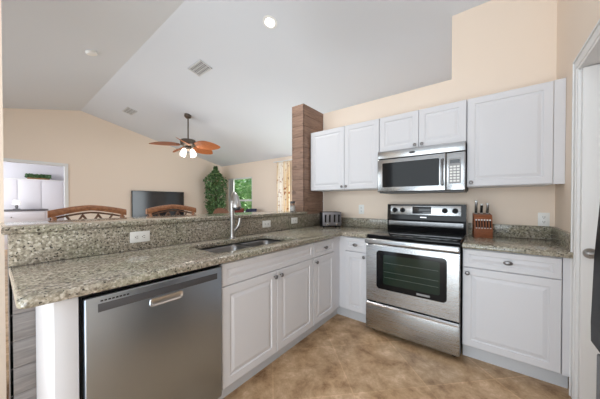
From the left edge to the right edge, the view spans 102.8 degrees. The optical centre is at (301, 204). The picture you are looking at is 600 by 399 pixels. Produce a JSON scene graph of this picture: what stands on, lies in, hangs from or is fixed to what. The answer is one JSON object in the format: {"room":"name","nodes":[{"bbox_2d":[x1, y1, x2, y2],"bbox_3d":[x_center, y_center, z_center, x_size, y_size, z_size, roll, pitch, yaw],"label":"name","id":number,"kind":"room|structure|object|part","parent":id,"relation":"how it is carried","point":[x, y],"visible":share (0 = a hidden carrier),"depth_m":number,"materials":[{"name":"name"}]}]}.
{"room":"kitchen","nodes":[
{"label":"kitchen","id":0,"kind":"room"},
{"bbox_2d":[0,0,5,398],"bbox_3d":[-2.557,-0.351,0.667,0.220,3.147,2.158,0,1,38],"label":"wall","id":1,"kind":"structure","parent":0,"point":[2,249],"depth_m":1.45,"materials":[{"name":"beige paint"}]},
{"bbox_2d":[3,162,63,180],"bbox_3d":[-7.280,-0.059,5.958,2.730,2.450,3.500,0,1,38],"label":"wall","id":2,"kind":"structure","parent":0,"point":[10,169],"depth_m":7.06,"materials":[{"name":"white paint"}]},
{"bbox_2d":[3,108,221,219],"bbox_3d":[-5.320,-0.574,6.150,0.120,3.476,7.420,0,1,38],"label":"wall","id":3,"kind":"structure","parent":0,"point":[107,161],"depth_m":6.21,"materials":[{"name":"beige paint"}]},
{"bbox_2d":[3,158,68,219],"bbox_3d":[-6.001,0.103,5.274,0.150,2.140,1.250,0,1,38],"label":"door frame","id":4,"kind":"structure","parent":3,"relation":"attached to","point":[66,192],"depth_m":5.65,"materials":[{"name":"white paint"}]},
{"bbox_2d":[131,191,183,216],"bbox_3d":[-4.309,0.017,7.277,0.076,0.830,1.450,0,1,38],"label":"television","id":5,"kind":"object","parent":3,"relation":"attached to","point":[141,201],"visible":0.56,"depth_m":7.11,"materials":[{"name":"black plastic"}]},
{"bbox_2d":[7,227,300,398],"bbox_3d":[-0.756,0.671,2.154,0.132,1.070,2.375,0,1,38],"label":"wall","id":6,"kind":"structure","parent":0,"point":[21,322],"depth_m":1.21,"materials":[{"name":"grey wood"}]},
{"bbox_2d":[0,211,306,234],"bbox_3d":[-0.850,0.115,2.228,0.452,0.035,2.430,0,1,38],"label":"countertop","id":7,"kind":"structure","parent":6,"relation":"on","point":[6,228],"depth_m":1.57,"materials":[{"name":"stone"}]},
{"bbox_2d":[290,201,294,211],"bbox_3d":[-0.113,0.024,3.029,0.068,0.131,0.068,0,1,38],"label":"jar","id":8,"kind":"object","parent":7,"relation":"on","point":[292,203],"visible":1,"depth_m":3.00,"materials":[{"name":"clear glass"}]},
{"bbox_2d":[8,213,319,266],"bbox_3d":[-0.560,0.212,2.277,0.020,0.158,2.817,0,1,38],"label":"backsplash","id":9,"kind":"structure","parent":6,"relation":"attached to","point":[39,247],"depth_m":1.50,"materials":[{"name":"stone"}]},
{"bbox_2d":[130,231,149,242],"bbox_3d":[-1.073,0.214,1.594,0.008,0.072,0.116,0,1,38],"label":"outlet","id":10,"kind":"object","parent":9,"relation":"attached to","point":[140,236],"visible":1,"depth_m":1.59,"materials":[{"name":"white plastic"}]},
{"bbox_2d":[262,220,270,227],"bbox_3d":[-0.363,0.203,2.506,0.008,0.072,0.116,0,1,38],"label":"outlet","id":11,"kind":"object","parent":9,"relation":"attached to","point":[267,223],"visible":1,"depth_m":2.50,"materials":[{"name":"white plastic"}]},
{"bbox_2d":[291,217,297,223],"bbox_3d":[-0.083,0.191,2.866,0.008,0.072,0.116,0,1,38],"label":"outlet","id":12,"kind":"object","parent":9,"relation":"attached to","point":[295,219],"visible":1,"depth_m":2.86,"materials":[{"name":"white plastic"}]},
{"bbox_2d":[1,0,490,166],"bbox_3d":[-1.259,-1.859,3.051,10.320,1.041,7.540,0,1,38],"label":"ceiling","id":13,"kind":"structure","parent":0,"point":[326,56],"depth_m":3.35,"materials":[{"name":"white paint"}]},
{"bbox_2d":[85,50,97,55],"bbox_3d":[-2.984,-2.153,3.404,0.136,0.061,0.134,1,1,44],"label":"smoke detector","id":14,"kind":"object","parent":13,"relation":"attached to","point":[88,52],"visible":1,"depth_m":3.38,"materials":[{"name":"white plastic"}]},
{"bbox_2d":[122,107,137,114],"bbox_3d":[-3.972,-2.158,5.538,0.380,0.056,0.197,0,1,38],"label":"ceiling vent","id":15,"kind":"object","parent":13,"relation":"in","point":[127,110],"visible":1,"depth_m":5.53,"materials":[{"name":"grey metal"}]},
{"bbox_2d":[149,113,220,157],"bbox_3d":[-2.564,-1.544,5.385,1.367,0.956,1.413,0,1,38],"label":"ceiling fan","id":16,"kind":"object","parent":13,"relation":"hanging from","point":[202,147],"visible":1,"depth_m":5.28,"materials":[{"name":"brown wood"}]},
{"bbox_3d":[-2.916,-1.306,5.109,0.570,0.146,0.264,0,1,-31],"label":"blade","id":17,"kind":"part","parent":16,"relation":"part of","materials":[{"name":"wood"}]},
{"bbox_3d":[-2.568,-1.149,5.207,0.119,0.171,0.140,0,1,38],"label":"lamp shade","id":18,"kind":"part","parent":16,"relation":"part of","materials":[{"name":"white glass"}]},
{"bbox_3d":[-2.388,-1.151,5.304,0.140,0.171,0.119,0,1,38],"label":"lamp shade","id":19,"kind":"part","parent":16,"relation":"part of","materials":[{"name":"white glass"}]},
{"bbox_3d":[-2.350,-1.313,5.763,0.264,0.146,0.570,0,1,23],"label":"blade","id":20,"kind":"part","parent":16,"relation":"part of","materials":[{"name":"wood"}]},
{"bbox_3d":[-2.073,-1.308,5.305,0.570,0.146,0.264,0,1,5],"label":"blade","id":21,"kind":"part","parent":16,"relation":"part of","materials":[{"name":"wood"}]},
{"bbox_2d":[188,60,211,76],"bbox_3d":[-1.589,-2.127,3.748,0.380,0.056,0.197,0,1,38],"label":"ceiling vent","id":22,"kind":"object","parent":13,"relation":"in","point":[199,68],"visible":1,"depth_m":3.74,"materials":[{"name":"grey metal"}]},
{"bbox_2d":[263,15,276,28],"bbox_3d":[-0.367,-2.122,2.788,0.170,0.044,0.166,0,1,33],"label":"recessed light","id":23,"kind":"object","parent":13,"relation":"in","point":[269,21],"visible":1,"depth_m":2.78,"materials":[{"name":"white plastic"}]},
{"bbox_2d":[222,156,291,211],"bbox_3d":[1.020,-0.116,5.998,10.320,2.563,0.120,0,1,38],"label":"wall","id":24,"kind":"structure","parent":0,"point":[263,173],"depth_m":7.72,"materials":[{"name":"beige paint"}]},
{"bbox_2d":[229,177,251,212],"bbox_3d":[-2.151,-0.233,8.427,1.390,1.405,0.120,0,1,38],"label":"window","id":25,"kind":"structure","parent":24,"relation":"attached to","point":[231,181],"depth_m":8.71,"materials":[{"name":"white paint"}]},
{"bbox_2d":[273,159,292,210],"bbox_3d":[0.161,-0.077,6.506,2.500,2.414,0.134,0,1,38],"label":"curtain","id":26,"kind":"object","parent":24,"relation":"hanging from","point":[283,168],"visible":0.52,"depth_m":7.00,"materials":[{"name":"fabric"}]},
{"bbox_2d":[5,250,571,398],"bbox_3d":[-2.395,1.237,3.969,13.200,0.100,7.540,0,1,38],"label":"floor","id":27,"kind":"structure","parent":0,"point":[343,358],"depth_m":1.72,"materials":[{"name":"tile"}]},
{"bbox_2d":[4,209,47,249],"bbox_3d":[-7.745,0.647,6.384,0.502,1.030,1.350,0,1,38],"label":"dresser","id":28,"kind":"object","parent":27,"relation":"on","point":[10,215],"visible":0.37,"depth_m":6.41,"materials":[{"name":"white paint"}]},
{"bbox_3d":[-7.570,0.933,6.257,0.018,0.260,1.200,0,1,38],"label":"drawer","id":29,"kind":"part","parent":28,"relation":"part of","materials":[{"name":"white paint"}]},
{"bbox_2d":[12,200,20,208],"bbox_3d":[-7.673,0.006,6.455,0.170,0.250,0.170,0,1,38],"label":"table lamp","id":30,"kind":"object","parent":28,"relation":"on","point":[16,203],"visible":0.92,"depth_m":6.42,"materials":[{"name":"white fabric"}]},
{"bbox_3d":[-7.673,-0.059,6.454,0.170,0.120,0.170,0,1,38],"label":"lamp shade","id":31,"kind":"part","parent":30,"relation":"part of","materials":[{"name":"white fabric"}]},
{"bbox_3d":[-7.570,0.333,6.251,0.018,0.260,1.200,0,1,38],"label":"drawer","id":32,"kind":"part","parent":28,"relation":"part of","materials":[{"name":"white paint"}]},
{"bbox_2d":[4,178,63,220],"bbox_3d":[-8.033,0.215,6.736,0.330,1.885,2.800,0,1,38],"label":"tall cabinet","id":33,"kind":"object","parent":27,"relation":"on","point":[32,193],"visible":0.35,"depth_m":6.91,"materials":[{"name":"white paint"}]},
{"bbox_3d":[-8.042,0.215,6.489,0.018,1.790,0.440,0,1,38],"label":"door","id":34,"kind":"part","parent":33,"relation":"part of","materials":[{"name":"white paint"}]},
{"bbox_3d":[-7.763,0.212,6.847,0.018,1.790,0.440,0,1,38],"label":"door","id":35,"kind":"part","parent":33,"relation":"part of","materials":[{"name":"white paint"}]},
{"bbox_2d":[24,173,50,179],"bbox_3d":[-7.739,-0.821,7.052,0.252,0.180,0.565,0,1,38],"label":"planter","id":36,"kind":"object","parent":33,"relation":"on","point":[28,176],"visible":1,"depth_m":7.00,"materials":[{"name":"green plant"}]},
{"bbox_2d":[27,177,49,179],"bbox_3d":[-7.735,-0.756,7.052,0.120,0.050,0.440,0,1,38],"label":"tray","id":37,"kind":"object","parent":33,"relation":"on","point":[41,178],"depth_m":7.05,"materials":[{"name":"white"}]},
{"bbox_3d":[-7.485,0.208,7.206,0.018,1.790,0.440,0,1,38],"label":"door","id":38,"kind":"part","parent":33,"relation":"part of","materials":[{"name":"white paint"}]},
{"bbox_2d":[36,297,78,398],"bbox_3d":[-1.109,0.780,1.076,0.618,0.875,0.066,0,1,38],"label":"end panel","id":39,"kind":"object","parent":27,"relation":"on","point":[57,323],"visible":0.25,"depth_m":0.90,"materials":[{"name":"white wood"}]},
{"bbox_2d":[47,205,126,220],"bbox_3d":[-1.681,0.608,1.980,0.498,1.203,0.524,0,1,38],"label":"bar stool","id":40,"kind":"object","parent":27,"relation":"on","point":[52,213],"visible":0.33,"depth_m":2.08,"materials":[{"name":"wood"}]},
{"bbox_3d":[-1.855,0.175,2.112,0.037,0.224,0.504,0,1,38],"label":"cane rail","id":41,"kind":"part","parent":40,"relation":"part of","materials":[{"name":"brown wood"}]},
{"bbox_2d":[78,264,221,398],"bbox_3d":[-0.880,0.778,1.332,0.608,0.874,0.608,0,1,38],"label":"dishwasher","id":42,"kind":"object","parent":27,"relation":"on","point":[159,338],"visible":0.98,"depth_m":1.11,"materials":[{"name":"grey metal"}]},
{"bbox_3d":[-0.640,0.448,1.145,0.004,0.042,0.152,0,1,38],"label":"handle","id":43,"kind":"part","parent":42,"relation":"part of","materials":[{"name":"silver metal"}]},
{"bbox_2d":[146,204,195,215],"bbox_3d":[-1.251,0.602,2.533,0.498,1.203,0.524,0,1,38],"label":"bar stool","id":44,"kind":"object","parent":27,"relation":"on","point":[149,211],"visible":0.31,"depth_m":2.63,"materials":[{"name":"wood"}]},
{"bbox_3d":[-1.425,0.169,2.664,0.037,0.224,0.504,0,1,38],"label":"cane rail","id":45,"kind":"part","parent":44,"relation":"part of","materials":[{"name":"brown wood"}]},
{"bbox_2d":[203,166,227,213],"bbox_3d":[-2.986,-0.112,8.320,0.864,2.505,0.784,0,1,12],"label":"potted ficus","id":46,"kind":"object","parent":27,"relation":"on","point":[214,187],"visible":0.83,"depth_m":8.19,"materials":[{"name":"green plant"}]},
{"bbox_2d":[213,208,228,213],"bbox_3d":[-2.470,0.630,6.504,0.900,1.060,0.740,0,1,38],"label":"armchair","id":47,"kind":"object","parent":27,"relation":"on","point":[218,210],"visible":0.16,"depth_m":6.71,"materials":[{"name":"brown wicker"}]},
{"bbox_2d":[203,239,312,398],"bbox_3d":[-0.405,0.771,1.944,0.635,0.875,0.931,0,1,38],"label":"base cabinet","id":48,"kind":"object","parent":27,"relation":"on","point":[267,298],"visible":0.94,"depth_m":1.66,"materials":[{"name":"white wood"}]},
{"bbox_2d":[9,225,384,308],"bbox_3d":[-0.195,0.313,1.993,0.905,0.038,2.816,0,1,38],"label":"countertop","id":49,"kind":"structure","parent":48,"relation":"on","point":[33,285],"depth_m":1.22,"materials":[{"name":"stone"}]},
{"bbox_2d":[229,192,241,238],"bbox_3d":[-0.559,0.094,2.017,0.107,0.400,0.188,0,1,-14],"label":"faucet","id":50,"kind":"object","parent":49,"relation":"on","point":[235,204],"visible":1,"depth_m":2.06,"materials":[{"name":"silver metal"}]},
{"bbox_3d":[-0.564,0.182,2.094,0.078,0.127,0.036,0,1,-32],"label":"lever","id":51,"kind":"part","parent":50,"relation":"part of","materials":[{"name":"silver metal"}]},
{"bbox_2d":[200,239,280,252],"bbox_3d":[-0.433,0.434,1.895,0.399,0.201,0.785,0,1,38],"label":"sink","id":52,"kind":"object","parent":49,"relation":"in","point":[230,247],"visible":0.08,"depth_m":2.00,"materials":[{"name":"grey metal"}]},
{"bbox_2d":[200,244,250,252],"bbox_3d":[-0.544,0.435,1.752,0.399,0.201,0.423,0,1,38],"label":"basin","id":53,"kind":"object","parent":52,"relation":"in","point":[230,247],"depth_m":1.95,"materials":[{"name":"silver metal"}]},
{"bbox_2d":[238,239,280,246],"bbox_3d":[-0.299,0.417,2.067,0.399,0.171,0.347,0,1,38],"label":"basin","id":54,"kind":"object","parent":52,"relation":"in","point":[259,242],"depth_m":2.22,"materials":[{"name":"silver metal"}]},
{"bbox_2d":[319,211,340,226],"bbox_3d":[0.374,0.187,3.096,0.250,0.191,0.233,0,1,-6],"label":"toaster","id":55,"kind":"object","parent":49,"relation":"on","point":[326,218],"visible":1,"depth_m":3.00,"materials":[{"name":"silver metal"}]},
{"bbox_3d":[-0.329,0.789,1.591,0.020,0.604,0.462,0,1,38],"label":"door","id":56,"kind":"part","parent":48,"relation":"part of","materials":[{"name":"white wood"}]},
{"bbox_3d":[-0.186,0.412,1.770,0.020,0.136,0.926,0,1,38],"label":"drawer","id":57,"kind":"part","parent":48,"relation":"part of","materials":[{"name":"white wood"}]},
{"bbox_3d":[-0.044,0.785,1.957,0.020,0.604,0.462,0,1,38],"label":"door","id":58,"kind":"part","parent":48,"relation":"part of","materials":[{"name":"white wood"}]},
{"bbox_2d":[306,238,333,335],"bbox_3d":[-0.006,0.766,2.458,0.635,0.875,0.366,0,1,38],"label":"base cabinet","id":59,"kind":"object","parent":27,"relation":"on","point":[323,254],"visible":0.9,"depth_m":2.26,"materials":[{"name":"white wood"}]},
{"bbox_3d":[0.213,0.781,2.288,0.020,0.604,0.361,0,1,38],"label":"door","id":60,"kind":"part","parent":59,"relation":"part of","materials":[{"name":"white wood"}]},
{"bbox_3d":[0.213,0.407,2.284,0.020,0.136,0.361,0,1,38],"label":"drawer","id":61,"kind":"part","parent":59,"relation":"part of","materials":[{"name":"white wood"}]},
{"bbox_2d":[328,236,347,319],"bbox_3d":[0.341,0.761,2.888,0.660,0.875,0.736,0,1,38],"label":"base cabinet","id":62,"kind":"object","parent":27,"relation":"on","point":[339,242],"visible":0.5,"depth_m":2.52,"materials":[{"name":"white wood"}]},
{"bbox_2d":[345,236,366,322],"bbox_3d":[0.730,0.764,2.646,0.246,0.875,0.655,0,1,38],"label":"base cabinet","id":63,"kind":"object","parent":27,"relation":"on","point":[355,248],"visible":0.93,"depth_m":2.42,"materials":[{"name":"white wood"}]},
{"bbox_3d":[0.553,0.406,2.416,0.241,0.136,0.020,0,1,38],"label":"drawer","id":64,"kind":"part","parent":63,"relation":"part of","materials":[{"name":"white wood"}]},
{"bbox_2d":[365,204,466,356],"bbox_3d":[1.109,0.602,2.305,0.752,1.205,0.730,0,1,38],"label":"range","id":65,"kind":"object","parent":27,"relation":"on","point":[414,266],"visible":0.98,"depth_m":2.06,"materials":[{"name":"silver metal"}]},
{"bbox_3d":[0.899,0.339,2.032,0.748,0.046,0.045,0,1,38],"label":"handle","id":66,"kind":"part","parent":65,"relation":"part of","materials":[{"name":"silver metal"}]},
{"bbox_3d":[0.922,1.037,2.069,0.748,0.251,0.050,0,1,38],"label":"storage drawer","id":67,"kind":"part","parent":65,"relation":"part of","materials":[{"name":"silver metal"}]},
{"bbox_3d":[0.922,0.636,2.066,0.748,0.530,0.048,0,1,38],"label":"oven door","id":68,"kind":"part","parent":65,"relation":"part of","materials":[{"name":"silver metal"}]},
{"bbox_2d":[367,229,465,244],"bbox_3d":[1.108,0.296,2.300,0.752,0.027,0.595,0,1,38],"label":"cooktop","id":69,"kind":"object","parent":65,"relation":"in","point":[425,236],"depth_m":2.20,"materials":[{"name":"black glass"}]},
{"bbox_3d":[1.282,0.062,2.521,0.670,0.100,0.010,0,-3,38],"label":"control panel","id":70,"kind":"part","parent":65,"relation":"part of","materials":[{"name":"silver metal"}]},
{"bbox_3d":[1.277,0.205,2.516,0.706,0.072,0.023,0,1,38],"label":"trim","id":71,"kind":"part","parent":65,"relation":"part of","materials":[{"name":"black metal"}]},
{"bbox_2d":[462,248,570,388],"bbox_3d":[1.660,0.771,1.922,0.575,0.875,0.655,0,1,38],"label":"base cabinet","id":72,"kind":"object","parent":27,"relation":"on","point":[516,306],"visible":0.94,"depth_m":1.67,"materials":[{"name":"white wood"}]},
{"bbox_3d":[1.452,0.412,1.684,0.053,0.031,0.030,0,1,38],"label":"knob","id":73,"kind":"part","parent":72,"relation":"part of","materials":[{"name":"grey metal"}]},
{"bbox_3d":[1.467,0.413,1.704,0.528,0.136,0.020,0,1,38],"label":"drawer","id":74,"kind":"part","parent":72,"relation":"part of","materials":[{"name":"white wood"}]},
{"bbox_2d":[462,234,572,258],"bbox_3d":[1.669,0.314,1.915,0.593,0.038,0.650,0,1,38],"label":"countertop","id":75,"kind":"structure","parent":72,"relation":"on","point":[543,247],"depth_m":1.75,"materials":[{"name":"stone"}]},
{"bbox_2d":[472,213,492,237],"bbox_3d":[1.625,0.185,2.153,0.132,0.214,0.110,0,1,28],"label":"knife block","id":76,"kind":"object","parent":75,"relation":"on","point":[477,232],"visible":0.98,"depth_m":2.12,"materials":[{"name":"brown wood"}]},
{"bbox_2d":[474,200,477,213],"bbox_3d":[1.586,0.022,2.176,0.019,0.123,0.064,0,1,28],"label":"kitchen knife","id":77,"kind":"object","parent":76,"relation":"on","point":[476,201],"visible":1,"depth_m":2.16,"materials":[{"name":"silver metal"}]},
{"bbox_2d":[480,204,482,213],"bbox_3d":[1.624,0.036,2.160,0.019,0.091,0.045,0,1,28],"label":"kitchen knife","id":78,"kind":"object","parent":76,"relation":"on","point":[481,205],"visible":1,"depth_m":2.15,"materials":[{"name":"black plastic"}]},
{"bbox_3d":[1.605,0.166,2.115,0.128,0.063,0.004,0,-16,28],"label":"slot panel","id":79,"kind":"part","parent":76,"relation":"part of","materials":[{"name":"brown wood"}]},
{"bbox_2d":[486,203,488,213],"bbox_3d":[1.662,0.034,2.139,0.019,0.097,0.052,0,1,28],"label":"kitchen knife","id":80,"kind":"object","parent":76,"relation":"on","point":[487,204],"visible":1,"depth_m":2.13,"materials":[{"name":"silver metal"}]},
{"bbox_2d":[591,206,599,398],"bbox_3d":[1.017,0.593,0.343,0.706,1.265,0.720,0,1,38],"label":"refrigerator","id":81,"kind":"object","parent":27,"relation":"on","point":[595,308],"visible":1,"depth_m":0.79,"materials":[{"name":"grey metal"}]},
{"bbox_3d":[0.788,0.839,0.524,0.026,0.670,0.720,0,1,38],"label":"door","id":82,"kind":"part","parent":81,"relation":"part of","materials":[{"name":"grey metal"}]},
{"bbox_3d":[-1.570,0.726,7.173,2.120,0.854,0.859,0,1,38],"label":"sofa","id":83,"kind":"object","parent":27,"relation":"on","visible":0},
{"bbox_2d":[245,208,256,211],"bbox_3d":[-1.606,0.359,7.497,0.480,0.461,0.240,0,1,38],"label":"throw pillow","id":84,"kind":"object","parent":83,"relation":"on","point":[247,209],"visible":0.2,"depth_m":7.42,"materials":[{"name":"blue fabric"}]},
{"bbox_2d":[292,103,322,226],"bbox_3d":[0.092,-0.044,3.285,0.191,2.477,0.460,0,1,38],"label":"pillar","id":85,"kind":"structure","parent":0,"point":[306,120],"depth_m":3.11,"materials":[{"name":"brown wood"}]},
{"bbox_2d":[323,0,556,239],"bbox_3d":[1.305,-0.359,2.706,2.430,3.120,0.120,0,1,38],"label":"wall","id":86,"kind":"structure","parent":0,"point":[498,46],"depth_m":2.27,"materials":[{"name":"beige paint"}]},
{"bbox_2d":[311,119,379,191],"bbox_3d":[0.569,-0.554,2.965,0.904,0.753,0.367,0,1,38],"label":"upper cabinet","id":87,"kind":"object","parent":86,"relation":"attached to","point":[344,158],"visible":1,"depth_m":2.80,"materials":[{"name":"white wood"}]},
{"bbox_3d":[0.317,-0.554,2.979,0.485,0.745,0.020,0,1,38],"label":"door","id":88,"kind":"part","parent":87,"relation":"part of","materials":[{"name":"white wood"}]},
{"bbox_3d":[0.674,-0.551,2.702,0.411,0.745,0.020,0,1,38],"label":"door","id":89,"kind":"part","parent":87,"relation":"part of","materials":[{"name":"white wood"}]},
{"bbox_2d":[359,205,363,213],"bbox_3d":[0.763,0.062,3.052,0.072,0.116,0.008,0,1,38],"label":"outlet","id":90,"kind":"object","parent":86,"relation":"attached to","point":[361,207],"visible":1,"depth_m":3.05,"materials":[{"name":"white plastic"}]},
{"bbox_2d":[341,217,387,228],"bbox_3d":[0.677,0.227,3.112,0.904,0.110,0.020,0,1,38],"label":"backsplash","id":91,"kind":"structure","parent":86,"relation":"attached to","point":[358,222],"depth_m":3.01,"materials":[{"name":"stone"}]},
{"bbox_2d":[380,100,466,151],"bbox_3d":[1.232,-0.738,2.447,0.768,0.373,0.367,0,1,38],"label":"upper cabinet","id":92,"kind":"object","parent":86,"relation":"attached to","point":[446,123],"visible":0.97,"depth_m":2.29,"materials":[{"name":"white wood"}]},
{"bbox_3d":[0.992,-0.738,2.452,0.380,0.365,0.020,0,1,38],"label":"door","id":93,"kind":"part","parent":92,"relation":"part of","materials":[{"name":"white wood"}]},
{"bbox_2d":[378,141,467,193],"bbox_3d":[1.206,-0.333,2.418,0.764,0.430,0.438,0,1,38],"label":"microwave","id":94,"kind":"object","parent":92,"relation":"attached to","point":[440,168],"visible":0.99,"depth_m":2.24,"materials":[{"name":"silver metal"}]},
{"bbox_3d":[1.052,-0.295,2.339,0.618,0.332,0.032,0,1,38],"label":"door","id":95,"kind":"part","parent":94,"relation":"part of","materials":[{"name":"silver metal"}]},
{"bbox_3d":[1.111,-0.507,2.294,0.764,0.080,0.028,0,1,38],"label":"vent panel","id":96,"kind":"part","parent":94,"relation":"part of","materials":[{"name":"silver metal"}]},
{"bbox_3d":[1.254,-0.293,2.135,0.024,0.248,0.049,0,1,38],"label":"handle","id":97,"kind":"part","parent":94,"relation":"part of","materials":[{"name":"silver metal"}]},
{"bbox_3d":[1.355,-0.292,2.104,0.142,0.330,0.030,0,1,38],"label":"control panel","id":98,"kind":"part","parent":94,"relation":"part of","materials":[{"name":"silver metal"}]},
{"bbox_3d":[1.295,-0.736,2.216,0.380,0.365,0.020,0,1,38],"label":"door","id":99,"kind":"part","parent":92,"relation":"part of","materials":[{"name":"white wood"}]},
{"bbox_2d":[467,78,565,188],"bbox_3d":[1.770,-0.537,2.030,0.588,0.766,0.367,0,1,38],"label":"upper cabinet","id":100,"kind":"object","parent":86,"relation":"attached to","point":[512,142],"visible":1,"depth_m":1.89,"materials":[{"name":"white wood"}]},
{"bbox_2d":[468,223,570,249],"bbox_3d":[1.683,0.240,1.930,0.592,0.110,0.649,0,1,38],"label":"backsplash","id":101,"kind":"structure","parent":86,"relation":"attached to","point":[562,237],"depth_m":2.07,"materials":[{"name":"stone"}]},
{"bbox_2d":[538,213,549,225],"bbox_3d":[2.064,0.128,2.040,0.072,0.116,0.008,0,1,38],"label":"outlet","id":102,"kind":"object","parent":86,"relation":"attached to","point":[543,218],"visible":1,"depth_m":2.04,"materials":[{"name":"white plastic"}]},
{"bbox_2d":[555,0,599,381],"bbox_3d":[1.680,-0.523,1.336,0.120,3.476,1.580,0,1,38],"label":"wall","id":103,"kind":"structure","parent":0,"point":[576,19],"depth_m":1.68,"materials":[{"name":"beige paint"}]},
{"bbox_2d":[569,19,599,398],"bbox_3d":[1.486,0.165,1.108,0.158,2.105,0.920,0,1,38],"label":"trim","id":104,"kind":"structure","parent":103,"relation":"attached to","point":[589,54],"depth_m":1.46,"materials":[{"name":"white paint"}]},
{"bbox_2d":[578,64,599,398],"bbox_3d":[1.951,0.202,1.178,0.760,2.010,0.089,0,1,38],"label":"door","id":105,"kind":"structure","parent":103,"relation":"in","point":[590,84],"depth_m":1.40,"materials":[{"name":"white paint"}]},
{"bbox_3d":[1.697,0.285,1.353,0.137,0.060,0.053,0,1,38],"label":"lever handle","id":106,"kind":"part","parent":105,"relation":"part of","materials":[{"name":"silver metal"}]},
{"label":"outside","id":107,"kind":"structure","parent":0,"visible":0},
{"bbox_3d":[1.394,1.160,13.070,20.000,0.100,11.440,0,1,38],"label":"lawn","id":108,"kind":"structure","parent":107,"visible":0},
{"bbox_2d":[235,179,251,210],"bbox_3d":[-3.868,-0.554,13.751,2.998,3.344,2.137,0,1,38],"label":"tree","id":109,"kind":"object","parent":108,"relation":"on","point":[239,187],"visible":0.13,"depth_m":13.16,"materials":[{"name":"green plant"}]},
{"bbox_2d":[243,178,251,208],"bbox_3d":[-1.547,-0.744,11.700,3.000,3.889,2.150,0,1,38],"label":"tree","id":110,"kind":"object","parent":108,"relation":"on","point":[249,181],"visible":0.02,"depth_m":11.72,"materials":[{"name":"green plant"}]}
]}

